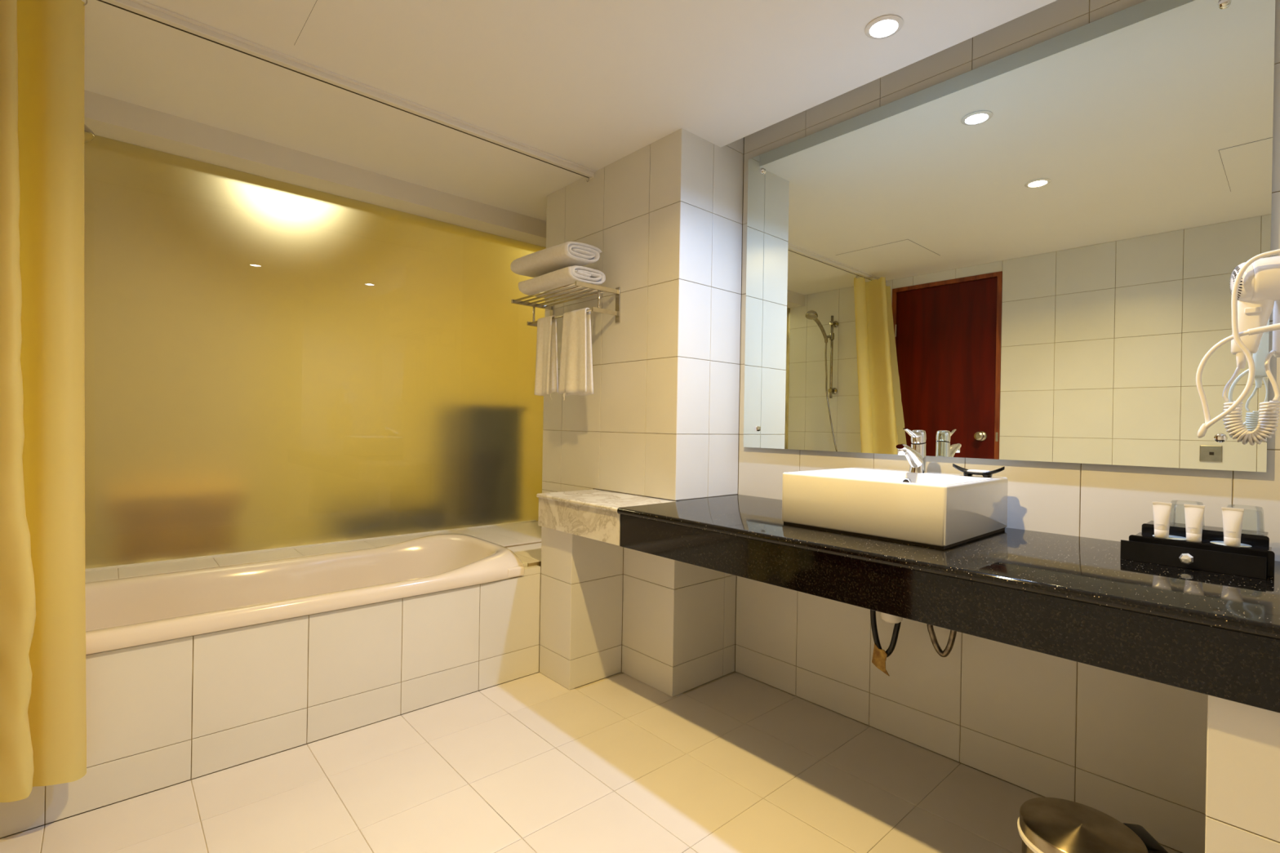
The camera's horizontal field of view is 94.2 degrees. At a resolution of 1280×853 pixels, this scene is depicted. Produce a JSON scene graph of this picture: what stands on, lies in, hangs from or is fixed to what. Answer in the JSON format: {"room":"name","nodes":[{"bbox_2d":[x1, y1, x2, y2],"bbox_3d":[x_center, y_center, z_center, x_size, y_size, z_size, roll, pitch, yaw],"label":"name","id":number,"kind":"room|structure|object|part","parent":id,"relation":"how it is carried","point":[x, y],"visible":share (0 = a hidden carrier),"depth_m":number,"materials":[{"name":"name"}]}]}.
{"room":"hotel bathroom","nodes":[
{"label":"hotel bathroom","id":0,"kind":"room"},
{"bbox_2d":[0,573,540,838],"bbox_3d":[-1.094,0.799,1.864,1.809,0.411,0.030,1,0,-42],"label":"tiled surround","id":1,"kind":"structure","parent":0,"point":[162,714],"depth_m":1.83,"materials":[{"name":"tile"}]},
{"bbox_2d":[506,542,541,579],"bbox_3d":[-0.457,0.638,2.674,0.302,0.152,0.327,1,0,-42],"label":"trim","id":2,"kind":"structure","parent":1,"relation":"attached to","point":[531,554],"depth_m":2.63,"materials":[{"name":"tile"}]},
{"bbox_2d":[521,560,527,567],"bbox_3d":[-0.698,0.634,2.673,0.057,0.152,0.634,1,0,-42],"label":"trim","id":3,"kind":"structure","parent":1,"relation":"attached to","point":[524,563],"depth_m":2.45,"materials":[{"name":"beige plastic"}]},
{"bbox_2d":[521,564,540,576],"bbox_3d":[-0.453,0.591,2.438,0.087,0.027,0.030,1,0,-42],"label":"trim","id":4,"kind":"structure","parent":1,"relation":"attached to","point":[532,570],"depth_m":2.43,"materials":[{"name":"tile"}]},
{"bbox_2d":[84,89,546,247],"bbox_3d":[-1.333,-1.180,2.728,2.564,0.242,0.230,1,0,-42],"label":"beam","id":5,"kind":"structure","parent":0,"point":[108,117],"depth_m":2.49,"materials":[{"name":"paint"}]},
{"bbox_2d":[81,0,1056,221],"bbox_3d":[0.017,-1.200,0.948,2.393,0.149,4.220,1,0,-42],"label":"ceiling","id":6,"kind":"structure","parent":0,"point":[591,84],"depth_m":1.90,"materials":[{"name":"paint"}]},
{"bbox_2d":[177,0,316,44],"bbox_3d":[-1.056,-1.144,1.455,0.470,0.004,0.468,1,0,-42],"label":"ceiling hatch","id":7,"kind":"object","parent":6,"relation":"attached to","point":[284,20],"visible":1,"depth_m":1.64,"materials":[{"name":"white paint"}]},
{"bbox_2d":[97,0,595,182],"bbox_3d":[-0.982,-1.123,1.966,2.067,0.043,0.055,1,0,-42],"label":"rail","id":8,"kind":"object","parent":6,"relation":"attached to","point":[142,8],"visible":1,"depth_m":1.92,"materials":[{"name":"white plastic"}]},
{"bbox_2d":[0,0,87,802],"bbox_3d":[-1.515,-0.130,1.331,0.427,2.003,0.342,1,0,-42],"label":"shower curtain","id":9,"kind":"object","parent":8,"relation":"hanging from","point":[43,717],"visible":1,"depth_m":1.44,"materials":[{"name":"yellow fabric"}]},
{"bbox_2d":[864,14,903,39],"bbox_3d":[0.680,-1.114,1.660,0.100,0.007,0.100,1,0,-42],"label":"recessed light","id":10,"kind":"object","parent":6,"relation":"in","point":[884,26],"visible":1,"depth_m":1.66,"materials":[{"name":"white plastic"}]},
{"bbox_2d":[539,526,623,689],"bbox_3d":[-0.241,0.712,2.463,0.265,0.611,0.217,1,0,-42],"label":"wall","id":11,"kind":"structure","parent":0,"point":[581,581],"depth_m":2.37,"materials":[{"name":"tile"}]},
{"bbox_2d":[536,488,676,546],"bbox_3d":[-0.139,0.343,2.325,0.299,0.130,0.514,1,0,-42],"label":"marble ledge","id":12,"kind":"object","parent":11,"relation":"on","point":[593,514],"visible":0.94,"depth_m":2.23,"materials":[{"name":"beige stone"}]},
{"bbox_2d":[0,622,1182,852],"bbox_3d":[0.002,1.075,1.129,2.664,0.100,4.450,1,0,-42],"label":"floor","id":13,"kind":"structure","parent":0,"point":[735,762],"depth_m":1.67,"materials":[{"name":"tile"}]},
{"bbox_2d":[84,533,524,654],"bbox_3d":[-1.317,0.700,2.083,1.760,0.400,0.682,1,0,-42],"label":"bathtub","id":14,"kind":"object","parent":13,"relation":"on","point":[137,611],"visible":0.45,"depth_m":2.18,"materials":[{"name":"ceramic"}]},
{"bbox_2d":[1017,797,1168,852],"bbox_3d":[0.877,0.910,1.164,0.242,0.259,0.209,1,0,2],"label":"pedal bin","id":15,"kind":"object","parent":13,"relation":"on","point":[1045,824],"visible":1,"depth_m":1.16,"materials":[{"name":"metal"}]},
{"bbox_2d":[1204,694,1279,852],"bbox_3d":[1.394,0.744,0.913,0.641,0.609,0.718,1,0,-42],"label":"wall pier","id":16,"kind":"object","parent":13,"relation":"on","point":[1242,780],"visible":0.74,"depth_m":0.94,"materials":[{"name":"tile"}]},
{"bbox_2d":[539,128,744,697],"bbox_3d":[0.018,-0.228,2.756,0.496,2.500,0.925,1,0,-42],"label":"wall pillar","id":17,"kind":"structure","parent":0,"point":[660,420],"depth_m":2.40,"materials":[{"name":"tile"}]},
{"bbox_2d":[473,533,541,547],"bbox_3d":[-0.524,0.632,3.044,0.698,0.160,0.314,1,0,-42],"label":"trim","id":18,"kind":"structure","parent":17,"relation":"attached to","point":[503,540],"depth_m":2.87,"materials":[{"name":"tile"}]},
{"bbox_2d":[511,280,621,326],"bbox_3d":[-0.341,-0.516,2.622,0.224,0.148,0.528,1,0,-42],"label":"towel rack","id":19,"kind":"object","parent":17,"relation":"attached to","point":[580,284],"visible":0.89,"depth_m":2.53,"materials":[{"name":"metal"}]},
{"bbox_3d":[-0.509,-0.575,2.806,0.216,0.018,0.010,1,0,-42],"label":"shelf arm","id":20,"kind":"part","parent":19,"relation":"part of","materials":[{"name":"metal"}]},
{"bbox_3d":[-0.479,-0.483,2.834,0.132,0.018,0.010,1,0,-42],"label":"arm","id":21,"kind":"part","parent":19,"relation":"part of","materials":[{"name":"metal"}]},
{"bbox_3d":[-0.502,-0.529,2.813,0.010,0.077,0.010,1,0,-42],"label":"post","id":22,"kind":"part","parent":19,"relation":"part of","materials":[{"name":"metal"}]},
{"bbox_2d":[533,315,558,400],"bbox_3d":[-0.418,-0.303,2.675,0.064,0.381,0.146,1,0,-42],"label":"hand towel","id":23,"kind":"object","parent":19,"relation":"hanging from","point":[546,382],"visible":0.99,"depth_m":2.66,"materials":[{"name":"fabric"}]},
{"bbox_3d":[-0.427,-0.518,2.880,0.007,0.148,0.028,1,0,-42],"label":"wall plate","id":24,"kind":"part","parent":19,"relation":"part of","materials":[{"name":"metal"}]},
{"bbox_2d":[518,265,605,297],"bbox_3d":[-0.344,-0.620,2.567,0.197,0.072,0.409,1,0,-42],"label":"bath towel","id":25,"kind":"object","parent":19,"relation":"on","point":[567,275],"visible":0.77,"depth_m":2.46,"materials":[{"name":"fabric"}]},
{"bbox_2d":[510,241,602,277],"bbox_3d":[-0.371,-0.720,2.580,0.198,0.080,0.425,1,0,-42],"label":"bath towel","id":26,"kind":"object","parent":25,"relation":"on","point":[567,254],"visible":0.98,"depth_m":2.48,"materials":[{"name":"fabric"}]},
{"bbox_2d":[558,307,593,400],"bbox_3d":[-0.272,-0.300,2.513,0.064,0.383,0.206,1,0,-42],"label":"hand towel","id":27,"kind":"object","parent":19,"relation":"hanging from","point":[575,371],"visible":1,"depth_m":2.49,"materials":[{"name":"fabric"}]},
{"bbox_3d":[-0.175,-0.568,2.434,0.216,0.018,0.010,1,0,-42],"label":"shelf arm","id":28,"kind":"part","parent":19,"relation":"part of","materials":[{"name":"metal"}]},
{"bbox_3d":[-0.168,-0.522,2.441,0.010,0.077,0.010,1,0,-42],"label":"post","id":29,"kind":"part","parent":19,"relation":"part of","materials":[{"name":"metal"}]},
{"bbox_3d":[-0.145,-0.477,2.462,0.132,0.018,0.010,1,0,-42],"label":"arm","id":30,"kind":"part","parent":19,"relation":"part of","materials":[{"name":"metal"}]},
{"bbox_3d":[-0.093,-0.512,2.508,0.007,0.148,0.028,1,0,-42],"label":"wall plate","id":31,"kind":"part","parent":19,"relation":"part of","materials":[{"name":"metal"}]},
{"bbox_2d":[735,0,1279,852],"bbox_3d":[1.460,-0.201,1.428,0.124,2.500,2.979,1,0,-42],"label":"wall","id":32,"kind":"structure","parent":0,"point":[1128,748],"depth_m":1.72,"materials":[{"name":"tile"}]},
{"bbox_2d":[870,609,901,675],"bbox_3d":[0.819,0.544,1.908,0.170,0.454,0.097,1,0,-42],"label":"supply hose","id":33,"kind":"object","parent":32,"relation":"attached to","point":[880,655],"visible":0.48,"depth_m":1.86,"materials":[{"name":"black plastic"}]},
{"bbox_2d":[880,612,902,623],"bbox_3d":[0.823,0.505,1.852,0.239,0.170,0.072,1,0,-42],"label":"trap","id":34,"kind":"object","parent":32,"relation":"attached to","point":[887,618],"visible":0.17,"depth_m":1.77,"materials":[{"name":"white plastic"}]},
{"bbox_2d":[926,623,956,657],"bbox_3d":[0.939,0.503,1.809,0.126,0.368,0.102,1,0,-42],"label":"supply hose","id":35,"kind":"object","parent":32,"relation":"attached to","point":[948,649],"visible":0.43,"depth_m":1.77,"materials":[{"name":"metal"}]},
{"bbox_2d":[617,494,1279,713],"bbox_3d":[0.893,0.362,1.452,0.672,0.133,2.198,1,0,-42],"label":"countertop","id":36,"kind":"structure","parent":32,"relation":"attached to","point":[1071,597],"depth_m":1.21,"materials":[{"name":"black stone"}]},
{"bbox_2d":[782,466,1008,549],"bbox_3d":[0.735,0.216,1.726,0.448,0.152,0.461,1,0,-42],"label":"vessel sink","id":37,"kind":"object","parent":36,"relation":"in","point":[937,510],"visible":1,"depth_m":1.56,"materials":[{"name":"ceramic"}]},
{"bbox_2d":[896,427,927,473],"bbox_3d":[0.820,0.073,1.799,0.151,0.136,0.052,1,0,-42],"label":"faucet","id":38,"kind":"object","parent":37,"relation":"on","point":[915,455],"visible":1,"depth_m":1.81,"materials":[{"name":"silver metal"}]},
{"bbox_3d":[0.814,0.092,1.794,0.137,0.081,0.040,1,0,-42],"label":"spout","id":39,"kind":"part","parent":38,"relation":"part of","materials":[{"name":"silver metal"}]},
{"bbox_3d":[0.821,0.019,1.799,0.090,0.028,0.034,1,0,-42],"label":"lever blade","id":40,"kind":"part","parent":38,"relation":"part of","materials":[{"name":"silver metal"}]},
{"bbox_3d":[0.858,0.031,1.832,0.046,0.041,0.043,1,0,-42],"label":"lever","id":41,"kind":"part","parent":38,"relation":"part of","materials":[{"name":"silver metal"}]},
{"bbox_2d":[952,463,1004,477],"bbox_3d":[0.971,0.127,1.710,0.060,0.034,0.136,1,0,-42],"label":"soap dish","id":42,"kind":"object","parent":37,"relation":"on","point":[985,474],"visible":0.94,"depth_m":1.69,"materials":[{"name":"black plastic"}]},
{"bbox_2d":[967,469,989,472],"bbox_3d":[0.972,0.131,1.708,0.034,0.011,0.052,1,0,-42],"label":"soap bar","id":43,"kind":"object","parent":42,"relation":"in","point":[969,470],"visible":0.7,"depth_m":1.70,"materials":[{"name":"white"}]},
{"bbox_2d":[1120,520,1275,579],"bbox_3d":[1.238,0.266,1.320,0.249,0.070,0.236,1,0,-42],"label":"box","id":44,"kind":"object","parent":36,"relation":"on","point":[1257,561],"visible":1,"depth_m":1.27,"materials":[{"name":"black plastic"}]},
{"bbox_2d":[1152,534,1186,540],"bbox_3d":[1.202,0.251,1.347,0.064,0.002,0.064,1,0,-42],"label":"coaster","id":45,"kind":"object","parent":44,"relation":"on","point":[1172,537],"visible":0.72,"depth_m":1.33,"materials":[{"name":"white"}]},
{"bbox_2d":[1152,501,1172,537],"bbox_3d":[1.176,0.210,1.342,0.028,0.079,0.027,1,0,4],"label":"toiletry tube","id":46,"kind":"object","parent":45,"relation":"on","point":[1162,510],"visible":1,"depth_m":1.33,"materials":[{"name":"white plastic"}]},
{"bbox_3d":[1.147,0.277,1.249,0.019,0.023,0.023,1,0,-42],"label":"crystal knob","id":47,"kind":"part","parent":44,"relation":"part of","materials":[{"name":"white"}]},
{"bbox_3d":[1.157,0.278,1.255,0.005,0.043,0.226,1,0,-42],"label":"drawer","id":48,"kind":"part","parent":44,"relation":"part of","materials":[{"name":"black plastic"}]},
{"bbox_2d":[1183,503,1204,542],"bbox_3d":[1.212,0.211,1.302,0.028,0.079,0.027,1,0,4],"label":"toiletry tube","id":49,"kind":"object","parent":44,"relation":"on","point":[1193,513],"visible":1,"depth_m":1.30,"materials":[{"name":"white plastic"}]},
{"bbox_2d":[1210,541,1252,547],"bbox_3d":[1.266,0.252,1.276,0.064,0.002,0.064,1,0,-42],"label":"coaster","id":50,"kind":"object","parent":44,"relation":"on","point":[1221,543],"visible":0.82,"depth_m":1.27,"materials":[{"name":"white"}]},
{"bbox_2d":[1221,506,1244,546],"bbox_3d":[1.252,0.211,1.258,0.028,0.079,0.027,1,0,4],"label":"toiletry tube","id":51,"kind":"object","parent":50,"relation":"on","point":[1233,517],"visible":1,"depth_m":1.25,"materials":[{"name":"white plastic"}]},
{"bbox_2d":[743,0,1275,472],"bbox_3d":[0.935,-0.498,1.902,0.030,1.185,1.486,1,0,-42],"label":"wall mirror","id":52,"kind":"object","parent":32,"relation":"attached to","point":[1032,253],"visible":1,"depth_m":1.69,"materials":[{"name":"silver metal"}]},
{"bbox_3d":[-1.414,0.768,2.785,2.564,0.460,0.086,1,0,-42],"label":"wall","id":53,"kind":"structure","parent":0,"visible":0},
{"bbox_2d":[84,520,541,582],"bbox_3d":[-1.249,0.617,2.530,2.464,0.168,0.515,1,0,-42],"label":"ledge","id":54,"kind":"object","parent":53,"relation":"attached to","point":[528,531],"depth_m":2.53,"materials":[{"name":"tile"}]},
{"bbox_2d":[84,134,546,568],"bbox_3d":[-1.410,-0.271,2.724,2.464,1.618,0.010,1,0,-42],"label":"window","id":55,"kind":"structure","parent":53,"relation":"in","point":[269,363],"depth_m":2.59,"materials":[{"name":"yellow glass"}]},
{"bbox_3d":[-2.098,-0.087,1.554,0.120,2.150,0.982,1,0,-42],"label":"wall","id":56,"kind":"structure","parent":0,"visible":0},
{"bbox_2d":[84,124,94,142],"bbox_3d":[-1.833,-0.261,1.673,0.428,1.352,0.189,1,0,-42],"label":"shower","id":57,"kind":"object","parent":56,"relation":"attached to","point":[89,135],"visible":0.12,"depth_m":1.82,"materials":[{"name":"silver metal"}]},
{"bbox_3d":[1.517,-0.571,0.798,0.641,1.756,0.415,1,0,-42],"label":"wall","id":58,"kind":"structure","parent":0,"visible":0},
{"bbox_2d":[1195,248,1279,445],"bbox_3d":[1.250,-0.142,1.076,0.166,0.359,0.346,1,0,-42],"label":"hair dryer","id":59,"kind":"object","parent":58,"relation":"attached to","point":[1255,283],"visible":1,"depth_m":1.11,"materials":[{"name":"white plastic"}]},
{"bbox_3d":[1.085,0.008,1.147,0.016,0.028,0.012,1,0,37],"label":"cord","id":60,"kind":"part","parent":59,"relation":"part of","materials":[{"name":"white plastic"}]},
{"bbox_3d":[1.141,-0.082,1.147,0.026,0.068,0.007,1,0,30],"label":"coiled cord","id":61,"kind":"part","parent":59,"relation":"part of","materials":[{"name":"white plastic"}]},
{"bbox_3d":[1.166,-0.096,1.120,0.088,0.197,0.170,1,0,-42],"label":"loop cord","id":62,"kind":"part","parent":59,"relation":"part of","materials":[{"name":"white plastic"}]},
{"bbox_3d":[1.156,-0.007,1.127,0.027,0.085,0.076,1,0,-42],"label":"coiled cord","id":63,"kind":"part","parent":59,"relation":"part of","materials":[{"name":"white plastic"}]},
{"bbox_3d":[1.171,-0.195,1.137,0.045,0.112,0.058,1,0,-42],"label":"handle","id":64,"kind":"part","parent":59,"relation":"part of","materials":[{"name":"white plastic"}]},
{"bbox_2d":[1244,306,1262,313],"bbox_3d":[1.155,-0.219,1.121,0.006,0.010,0.023,1,0,-42],"label":"switch","id":65,"kind":"object","parent":59,"relation":"attached to","point":[1246,309],"depth_m":1.12,"materials":[{"name":"white plastic"}]},
{"bbox_3d":[1.190,-0.096,1.123,0.019,0.101,0.047,1,0,36],"label":"coiled cord","id":66,"kind":"part","parent":59,"relation":"part of","materials":[{"name":"white plastic"}]}
]}

